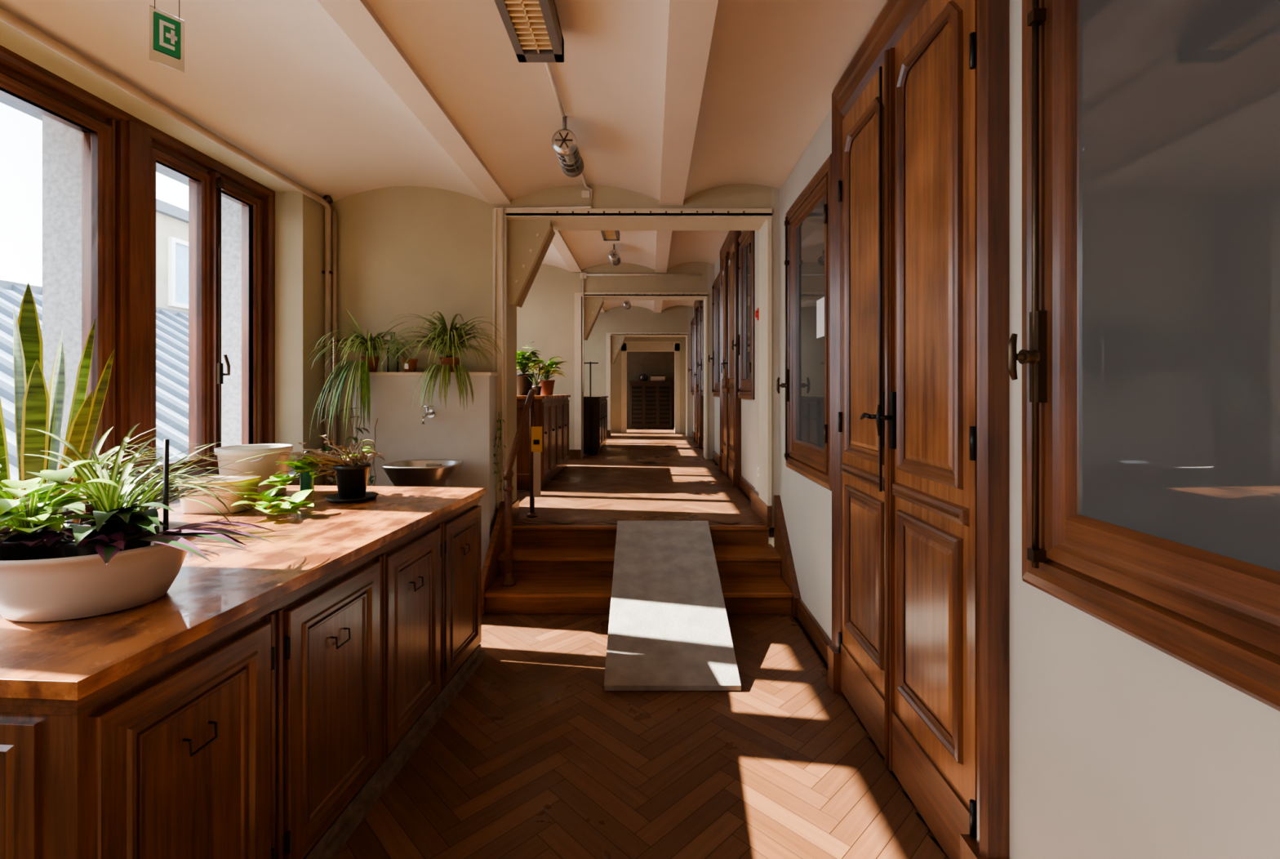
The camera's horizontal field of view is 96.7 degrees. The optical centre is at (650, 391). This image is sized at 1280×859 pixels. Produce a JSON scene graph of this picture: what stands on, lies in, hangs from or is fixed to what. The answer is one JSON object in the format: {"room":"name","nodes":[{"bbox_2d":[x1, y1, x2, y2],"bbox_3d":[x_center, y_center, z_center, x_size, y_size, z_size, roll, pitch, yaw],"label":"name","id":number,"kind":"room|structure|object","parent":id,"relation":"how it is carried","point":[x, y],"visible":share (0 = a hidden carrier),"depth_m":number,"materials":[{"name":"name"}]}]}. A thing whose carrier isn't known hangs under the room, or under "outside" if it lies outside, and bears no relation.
{"room":"school corridor","nodes":[
{"label":"school corridor","id":0,"kind":"room"},
{"bbox_2d":[0,20,324,485],"bbox_3d":[-2.790,-0.400,7.050,0.580,4.200,20.300,0,0,0],"label":"wall","id":1,"kind":"structure","parent":0,"point":[300,219],"depth_m":4.09,"materials":[{"name":"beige paint"}]},
{"bbox_2d":[0,95,188,186],"bbox_3d":[-3.271,-1.815,6.950,0.378,0.550,19.700,0,0,0],"label":"gutter","id":2,"kind":"object","parent":1,"relation":"attached to","point":[4,100],"visible":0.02,"depth_m":3.15,"materials":[{"name":"metal"}]},
{"bbox_2d":[0,44,275,504],"bbox_3d":[-2.720,-0.435,0.745,0.219,2.010,6.690,0,0,0],"label":"window","id":3,"kind":"structure","parent":1,"relation":"in","point":[122,153],"depth_m":3.07,"materials":[{"name":"brown wood"}]},
{"bbox_2d":[42,115,241,470],"bbox_3d":[-2.960,-0.645,7.850,0.250,2.430,17.300,0,0,0],"label":"piers","id":4,"kind":"object","parent":1,"relation":"attached to","point":[61,148],"visible":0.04,"depth_m":2.88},
{"bbox_2d":[0,7,337,485],"bbox_3d":[-2.451,0.010,0.738,0.094,2.980,7.275,0,0,0],"label":"pipe","id":5,"kind":"object","parent":1,"relation":"attached to","point":[6,17],"visible":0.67,"depth_m":3.57,"materials":[{"name":"metal"}]},
{"bbox_2d":[147,470,316,508],"bbox_3d":[-2.575,0.580,0.744,0.350,0.030,6.688,0,0,0],"label":"window sill","id":6,"kind":"structure","parent":1,"relation":"attached to","point":[291,473],"depth_m":3.50,"materials":[{"name":"grey stone"}]},
{"bbox_2d":[496,430,610,524],"bbox_3d":[-1.725,1.200,8.893,1.550,0.600,9.015,0,0,0],"label":"baseboard","id":7,"kind":"structure","parent":1,"relation":"attached to","point":[573,454],"depth_m":4.75,"materials":[{"name":"brown wood"}]},
{"bbox_2d":[155,198,188,311],"bbox_3d":[-14.550,-0.450,28.050,1.500,9.900,24.300,0,0,0],"label":"neighbouring building","id":8,"kind":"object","parent":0,"point":[171,220],"depth_m":16.52,"materials":[{"name":"beige paint"}]},
{"bbox_2d":[349,372,498,568],"bbox_3d":[-1.695,0.677,4.298,1.040,1.645,0.225,0,0,0],"label":"wall","id":9,"kind":"structure","parent":0,"point":[468,435],"depth_m":4.20,"materials":[{"name":"white paint"}]},
{"bbox_2d":[312,369,385,485],"bbox_3d":[-2.173,0.436,4.082,0.543,1.193,0.172,0,0,0],"label":"vine","id":10,"kind":"object","parent":9,"relation":"attached to","point":[355,438],"visible":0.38,"depth_m":4.12,"materials":[{"name":"green plant"}]},
{"bbox_2d":[300,307,417,438],"bbox_3d":[-2.117,-0.134,4.066,0.783,0.945,0.497,0,0,24],"label":"spider plant","id":11,"kind":"object","parent":9,"relation":"on","point":[368,363],"visible":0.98,"depth_m":4.02,"materials":[{"name":"green plant"}]},
{"bbox_2d":[386,332,398,372],"bbox_3d":[-1.935,-0.296,4.270,0.080,0.300,0.080,0,0,0],"label":"glass bottle","id":12,"kind":"object","parent":9,"relation":"on","point":[390,332],"visible":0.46,"depth_m":4.28,"materials":[{"name":"glass"}]},
{"bbox_2d":[402,352,417,372],"bbox_3d":[-1.800,-0.218,4.259,0.108,0.145,0.110,0,0,0],"label":"terracotta pot","id":13,"kind":"object","parent":9,"relation":"on","point":[413,362],"visible":0.77,"depth_m":4.22,"materials":[{"name":"ceramic"}]},
{"bbox_2d":[381,459,464,486],"bbox_3d":[-1.570,0.734,3.961,0.510,0.483,0.476,0,0,0],"label":"basin","id":14,"kind":"object","parent":9,"relation":"attached to","point":[408,473],"visible":0.79,"depth_m":3.79,"materials":[{"name":"metal"}]},
{"bbox_2d":[421,404,435,424],"bbox_3d":[-1.620,0.165,4.118,0.080,0.135,0.161,0,0,0],"label":"water tap","id":15,"kind":"object","parent":9,"relation":"attached to","point":[430,413],"visible":0.94,"depth_m":4.12,"materials":[{"name":"silver metal"}]},
{"bbox_2d":[371,311,506,409],"bbox_3d":[-1.535,-0.205,4.006,1.021,0.698,0.659,0,0,0],"label":"spider plant","id":16,"kind":"object","parent":9,"relation":"on","point":[447,340],"visible":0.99,"depth_m":4.04,"materials":[{"name":"green plant"}]},
{"bbox_2d":[493,411,506,492],"bbox_3d":[-1.158,0.453,4.310,0.175,0.606,0.064,0,0,0],"label":"vine","id":17,"kind":"object","parent":9,"relation":"attached to","point":[498,420],"visible":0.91,"depth_m":4.33,"materials":[{"name":"green plant"}]},
{"bbox_2d":[493,62,592,499],"bbox_3d":[-0.830,-0.383,3.474,0.762,2.426,1.868,0,0,0],"label":"conduit","id":18,"kind":"object","parent":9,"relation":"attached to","point":[585,193],"visible":0.84,"depth_m":4.37,"materials":[{"name":"metal"}]},
{"bbox_2d":[0,0,887,312],"bbox_3d":[-0.950,-2.022,7.000,4.260,1.155,20.200,0,0,0],"label":"ceiling","id":19,"kind":"structure","parent":0,"point":[669,102],"depth_m":2.89,"materials":[{"name":"paint"}]},
{"bbox_2d":[149,0,184,72],"bbox_3d":[-1.640,-1.343,1.930,0.011,0.475,0.094,0,0,33],"label":"exit sign","id":20,"kind":"object","parent":19,"relation":"hanging from","point":[166,30],"visible":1,"depth_m":1.93,"materials":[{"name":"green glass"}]},
{"bbox_2d":[494,0,564,62],"bbox_3d":[-0.485,-1.532,1.915,0.200,0.135,1.230,0,0,0],"label":"fluorescent ceiling light","id":21,"kind":"object","parent":19,"relation":"attached to","point":[533,28],"visible":1,"depth_m":2.32,"materials":[{"name":"beige metal"}]},
{"bbox_2d":[551,115,583,177],"bbox_3d":[-0.500,-1.489,3.471,0.144,0.222,0.398,0,0,0],"label":"ceiling lamp","id":22,"kind":"object","parent":19,"relation":"attached to","point":[564,141],"visible":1,"depth_m":3.30,"materials":[{"name":"metal"}]},
{"bbox_2d":[600,230,619,240],"bbox_3d":[-0.485,-1.952,6.500,0.200,0.135,1.200,0,0,0],"label":"fluorescent ceiling light","id":23,"kind":"object","parent":19,"relation":"attached to","point":[607,235],"visible":0.3,"depth_m":6.88,"materials":[{"name":"beige metal"}]},
{"bbox_2d":[608,244,620,266],"bbox_3d":[-0.500,-1.909,7.941,0.144,0.222,0.398,0,0,0],"label":"ceiling lamp","id":24,"kind":"object","parent":19,"relation":"attached to","point":[614,255],"visible":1,"depth_m":7.76,"materials":[{"name":"metal"}]},
{"bbox_2d":[623,300,631,309],"bbox_3d":[-0.500,-1.909,12.191,0.144,0.222,0.398,0,0,0],"label":"ceiling lamp","id":25,"kind":"object","parent":19,"relation":"attached to","point":[627,304],"visible":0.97,"depth_m":12.01,"materials":[{"name":"metal"}]},
{"bbox_2d":[328,183,779,546],"bbox_3d":[-0.750,-0.450,4.750,3.500,4.100,0.720,0,0,0],"label":"wall","id":26,"kind":"structure","parent":0,"point":[402,251],"depth_m":4.41,"materials":[{"name":"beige paint"}]},
{"bbox_2d":[507,210,745,307],"bbox_3d":[-0.196,-1.039,4.501,1.848,0.712,0.238,0,0,0],"label":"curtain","id":27,"kind":"object","parent":26,"relation":"attached to","point":[529,242],"visible":1,"depth_m":4.47,"materials":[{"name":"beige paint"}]},
{"bbox_2d":[755,307,759,319],"bbox_3d":[0.921,-0.670,4.900,0.030,0.100,0.070,0,0,0],"label":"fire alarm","id":28,"kind":"object","parent":26,"relation":"attached to","point":[757,312],"visible":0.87,"depth_m":4.88,"materials":[{"name":"red plastic"}]},
{"bbox_2d":[516,262,714,458],"bbox_3d":[-0.750,-0.725,9.115,3.500,3.550,0.470,0,0,0],"label":"wall","id":29,"kind":"structure","parent":0,"point":[549,316],"depth_m":8.90,"materials":[{"name":"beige paint"}]},
{"bbox_2d":[581,293,698,340],"bbox_3d":[-0.166,-1.179,8.991,1.848,0.712,0.238,0,0,0],"label":"brace","id":30,"kind":"object","parent":29,"relation":"attached to","point":[593,305],"visible":0.99,"depth_m":8.96,"materials":[{"name":"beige paint"}]},
{"bbox_2d":[580,272,702,391],"bbox_3d":[-0.150,-0.930,8.882,1.900,1.860,0.033,0,0,0],"label":"pipe","id":31,"kind":"object","parent":29,"relation":"attached to","point":[583,275],"visible":1,"depth_m":8.87,"materials":[{"name":"metal"}]},
{"bbox_2d":[583,305,693,436],"bbox_3d":[-0.750,-0.725,13.590,3.500,3.550,0.420,0,0,0],"label":"wall","id":32,"kind":"structure","parent":0,"point":[637,321],"depth_m":13.40,"materials":[{"name":"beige paint"}]},
{"bbox_2d":[610,333,673,364],"bbox_3d":[-0.146,-1.019,13.491,1.608,0.712,0.238,0,0,0],"label":"brace","id":33,"kind":"object","parent":32,"relation":"attached to","point":[616,341],"visible":1,"depth_m":13.46,"materials":[{"name":"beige paint"}]},
{"bbox_2d":[333,613,948,858],"bbox_3d":[-0.750,1.525,0.705,3.500,0.050,7.410,0,0,0],"label":"floor","id":34,"kind":"structure","parent":0,"point":[532,757],"depth_m":2.27,"materials":[{"name":"brown wood"}]},
{"bbox_2d":[0,484,485,858],"bbox_3d":[-1.669,1.020,2.182,1.340,0.960,2.165,0,0,4],"label":"base cabinet","id":35,"kind":"object","parent":34,"relation":"on","point":[260,706],"visible":0.99,"depth_m":1.55,"materials":[{"name":"brown wood"}]},
{"bbox_2d":[0,282,114,529],"bbox_3d":[-1.892,0.099,1.742,0.346,0.880,0.252,0,0,0],"label":"potted snake plant","id":36,"kind":"object","parent":35,"relation":"on","point":[36,407],"visible":0.5,"depth_m":1.76,"materials":[{"name":"green plant"}]},
{"bbox_2d":[0,520,199,621],"bbox_3d":[-1.440,0.457,1.460,0.486,0.164,0.398,0,0,0],"label":"planter","id":37,"kind":"object","parent":35,"relation":"on","point":[40,582],"depth_m":1.34,"materials":[{"name":"beige ceramic"}]},
{"bbox_2d":[63,422,224,523],"bbox_3d":[-2.079,0.332,2.250,0.746,0.414,0.503,0,0,20],"label":"spider plant","id":38,"kind":"object","parent":37,"relation":"in","point":[89,507],"visible":0.21,"depth_m":2.22,"materials":[{"name":"green plant"}]},
{"bbox_2d":[0,422,279,621],"bbox_3d":[-1.401,0.318,1.579,0.821,0.442,0.708,0,0,0],"label":"potted plant","id":39,"kind":"object","parent":35,"relation":"on","point":[124,557],"visible":1,"depth_m":1.39,"materials":[{"name":"green plant"}]},
{"bbox_2d":[174,475,262,513],"bbox_3d":[-1.970,0.467,2.600,0.306,0.144,0.208,0,0,0],"label":"tub","id":40,"kind":"object","parent":35,"relation":"on","point":[188,506],"visible":0.68,"depth_m":2.52,"materials":[{"name":"beige ceramic"}]},
{"bbox_2d":[195,443,293,496],"bbox_3d":[-2.080,0.413,2.984,0.342,0.252,0.352,0,0,0],"label":"plant pot","id":41,"kind":"object","parent":35,"relation":"on","point":[265,465],"visible":0.75,"depth_m":2.88,"materials":[{"name":"ceramic"}]},
{"bbox_2d":[230,455,320,515],"bbox_3d":[-1.679,0.425,2.581,0.360,0.226,0.550,0,0,-18],"label":"pothos","id":42,"kind":"object","parent":35,"relation":"on","point":[268,504],"visible":0.92,"depth_m":2.53,"materials":[{"name":"green plant"}]},
{"bbox_2d":[299,450,312,491],"bbox_3d":[-1.860,0.429,3.080,0.066,0.220,0.066,0,0,0],"label":"spray bottle","id":43,"kind":"object","parent":35,"relation":"on","point":[305,479],"visible":0.41,"depth_m":3.05,"materials":[{"name":"green plastic"}]},
{"bbox_2d":[275,434,382,502],"bbox_3d":[-1.603,0.383,2.874,0.445,0.312,0.409,0,0,0],"label":"plant","id":44,"kind":"object","parent":35,"relation":"on","point":[351,474],"visible":0.98,"depth_m":2.81,"materials":[{"name":"green plant"}]},
{"bbox_2d":[481,501,792,616],"bbox_3d":[-0.102,1.171,4.150,2.115,0.658,0.700,0,0,0],"label":"stairs","id":45,"kind":"structure","parent":34,"relation":"on","point":[557,569],"depth_m":4.14,"materials":[{"name":"brown wood"}]},
{"bbox_2d":[500,389,537,586],"bbox_3d":[-1.000,0.663,4.417,0.110,1.373,0.967,0,0,0],"label":"stair handrail","id":46,"kind":"object","parent":45,"relation":"on","point":[508,580],"visible":0.99,"depth_m":4.00,"materials":[{"name":"brown paint"}]},
{"bbox_2d":[531,401,542,497],"bbox_3d":[-0.955,0.480,4.768,0.090,0.800,0.026,0,0,0],"label":"tag","id":47,"kind":"object","parent":46,"relation":"attached to","point":[536,431],"visible":1,"depth_m":4.75,"materials":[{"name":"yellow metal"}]},
{"bbox_2d":[604,520,741,690],"bbox_3d":[0.097,1.258,3.675,0.717,0.479,1.650,0,0,0],"label":"ramp","id":48,"kind":"object","parent":34,"relation":"on","point":[668,629],"visible":1,"depth_m":3.38,"materials":[{"name":"grey concrete"}]},
{"bbox_2d":[511,426,773,537],"bbox_3d":[-0.750,1.100,10.750,3.500,0.100,12.500,0,0,0],"label":"floor","id":49,"kind":"structure","parent":0,"point":[638,474],"depth_m":6.17,"materials":[{"name":"brown wood"}]},
{"bbox_2d":[516,394,570,488],"bbox_3d":[-1.490,0.544,7.100,0.720,1.009,2.000,0,0,0],"label":"storage cabinet","id":50,"kind":"object","parent":49,"relation":"on","point":[551,411],"visible":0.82,"depth_m":6.40,"materials":[{"name":"brown wood"}]},
{"bbox_2d":[516,341,546,395],"bbox_3d":[-1.391,-0.260,6.365,0.497,0.595,0.483,0,0,-13],"label":"potted flowering plant","id":51,"kind":"object","parent":50,"relation":"on","point":[524,384],"visible":0.84,"depth_m":6.28,"materials":[{"name":"green plant"}]},
{"bbox_2d":[524,364,551,395],"bbox_3d":[-1.235,-0.127,6.206,0.310,0.330,0.297,0,0,44],"label":"potted houseplant","id":52,"kind":"object","parent":50,"relation":"on","point":[536,383],"visible":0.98,"depth_m":6.17,"materials":[{"name":"green plant"}]},
{"bbox_2d":[527,356,569,395],"bbox_3d":[-1.255,-0.194,6.803,0.512,0.464,0.496,0,0,-41],"label":"potted houseplant","id":53,"kind":"object","parent":50,"relation":"on","point":[547,388],"visible":0.76,"depth_m":6.74,"materials":[{"name":"plant"}]},
{"bbox_2d":[583,361,598,455],"bbox_3d":[-1.000,0.275,9.450,0.218,1.550,0.218,0,0,38],"label":"stand","id":54,"kind":"object","parent":49,"relation":"on","point":[589,362],"visible":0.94,"depth_m":9.44,"materials":[{"name":"black metal"}]},
{"bbox_2d":[583,395,608,453],"bbox_3d":[-1.170,0.565,10.500,0.660,0.969,1.800,0,0,0],"label":"sideboard","id":55,"kind":"object","parent":49,"relation":"on","point":[598,403],"visible":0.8,"depth_m":9.62,"materials":[{"name":"brown wood"}]},
{"bbox_2d":[628,380,673,428],"bbox_3d":[0.010,0.365,16.617,1.280,1.370,0.525,0,0,0],"label":"cabinet","id":56,"kind":"object","parent":49,"relation":"on","point":[651,401],"visible":1,"depth_m":16.39,"materials":[{"name":"brown wood"}]},
{"bbox_2d":[639,373,665,380],"bbox_3d":[0.045,-0.432,16.636,0.750,0.220,0.328,0,0,0],"label":"storage boxes","id":57,"kind":"object","parent":56,"relation":"on","point":[643,376],"visible":0.88,"depth_m":16.50,"materials":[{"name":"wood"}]},
{"bbox_2d":[611,336,685,432],"bbox_3d":[-0.750,-0.675,14.700,3.500,3.450,0.200,0,0,0],"label":"wall","id":58,"kind":"structure","parent":0,"point":[677,344],"depth_m":14.60,"materials":[{"name":"beige paint"}]},
{"bbox_2d":[626,351,674,426],"bbox_3d":[-0.750,-0.675,17.000,3.500,3.650,0.200,0,0,0],"label":"wall","id":59,"kind":"structure","parent":0,"point":[650,363],"depth_m":16.90,"materials":[{"name":"beige paint"}]},
{"bbox_2d":[693,0,1279,858],"bbox_3d":[1.090,-0.400,7.050,0.180,4.200,20.300,0,0,0],"label":"wall","id":60,"kind":"structure","parent":0,"point":[1121,748],"depth_m":1.32,"materials":[{"name":"beige paint"}]},
{"bbox_2d":[688,316,693,395],"bbox_3d":[0.932,-0.795,12.640,0.135,1.730,0.880,0,0,0],"label":"window","id":61,"kind":"structure","parent":60,"relation":"in","point":[692,320],"depth_m":12.95,"materials":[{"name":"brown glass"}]},
{"bbox_2d":[693,300,703,447],"bbox_3d":[0.938,-0.435,11.429,0.124,2.970,1.348,0,0,0],"label":"door","id":62,"kind":"structure","parent":60,"relation":"in","point":[698,433],"depth_m":11.40,"materials":[{"name":"brown wood"}]},
{"bbox_2d":[697,300,703,395],"bbox_3d":[0.932,-0.795,10.205,0.135,1.730,0.850,0,0,0],"label":"window","id":63,"kind":"structure","parent":60,"relation":"in","point":[701,364],"depth_m":10.52,"materials":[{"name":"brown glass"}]},
{"bbox_2d":[708,271,719,396],"bbox_3d":[0.932,-0.795,8.160,0.135,1.730,0.880,0,0,0],"label":"window","id":64,"kind":"structure","parent":60,"relation":"in","point":[716,286],"depth_m":8.42,"materials":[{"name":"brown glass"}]},
{"bbox_2d":[718,230,741,487],"bbox_3d":[0.938,-0.435,6.949,0.124,2.970,1.348,0,0,0],"label":"door","id":65,"kind":"structure","parent":60,"relation":"in","point":[730,457],"depth_m":6.83,"materials":[{"name":"brown wood"}]},
{"bbox_2d":[731,230,755,399],"bbox_3d":[0.932,-0.795,5.725,0.135,1.730,0.850,0,0,0],"label":"window","id":66,"kind":"structure","parent":60,"relation":"in","point":[745,246],"depth_m":5.81,"materials":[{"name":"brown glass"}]},
{"bbox_2d":[692,431,831,663],"bbox_3d":[0.950,1.150,5.200,0.100,0.700,16.400,0,0,0],"label":"baseboard","id":67,"kind":"structure","parent":60,"relation":"attached to","point":[800,611],"depth_m":4.07,"materials":[{"name":"brown wood"}]},
{"bbox_2d":[776,153,831,491],"bbox_3d":[0.932,-0.367,3.487,0.135,1.785,1.005,0,0,0],"label":"window","id":68,"kind":"structure","parent":60,"relation":"in","point":[807,385],"depth_m":3.48,"materials":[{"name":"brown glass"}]},
{"bbox_2d":[827,0,1009,858],"bbox_3d":[0.938,-0.028,2.252,0.124,3.056,1.343,0,0,0],"label":"door","id":69,"kind":"structure","parent":60,"relation":"in","point":[919,650],"depth_m":1.96,"materials":[{"name":"brown wood"}]},
{"bbox_2d":[1007,0,1279,711],"bbox_3d":[0.932,-0.388,0.855,0.135,1.745,1.210,0,0,0],"label":"window","id":70,"kind":"structure","parent":60,"relation":"in","point":[1149,354],"depth_m":1.10,"materials":[{"name":"grey glass"}]},
{"label":"outside","id":71,"kind":"structure","parent":0,"visible":0},
{"label":"ground","id":72,"kind":"structure","parent":71,"visible":0},
{"bbox_2d":[0,280,188,480],"bbox_3d":[-9.300,0.080,16.150,11.400,3.440,48.300,0,0,0],"label":"neighbouring roof","id":73,"kind":"object","parent":72,"relation":"on","point":[171,325],"visible":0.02,"depth_m":7.62,"materials":[{"name":"grey metal"}]}
]}

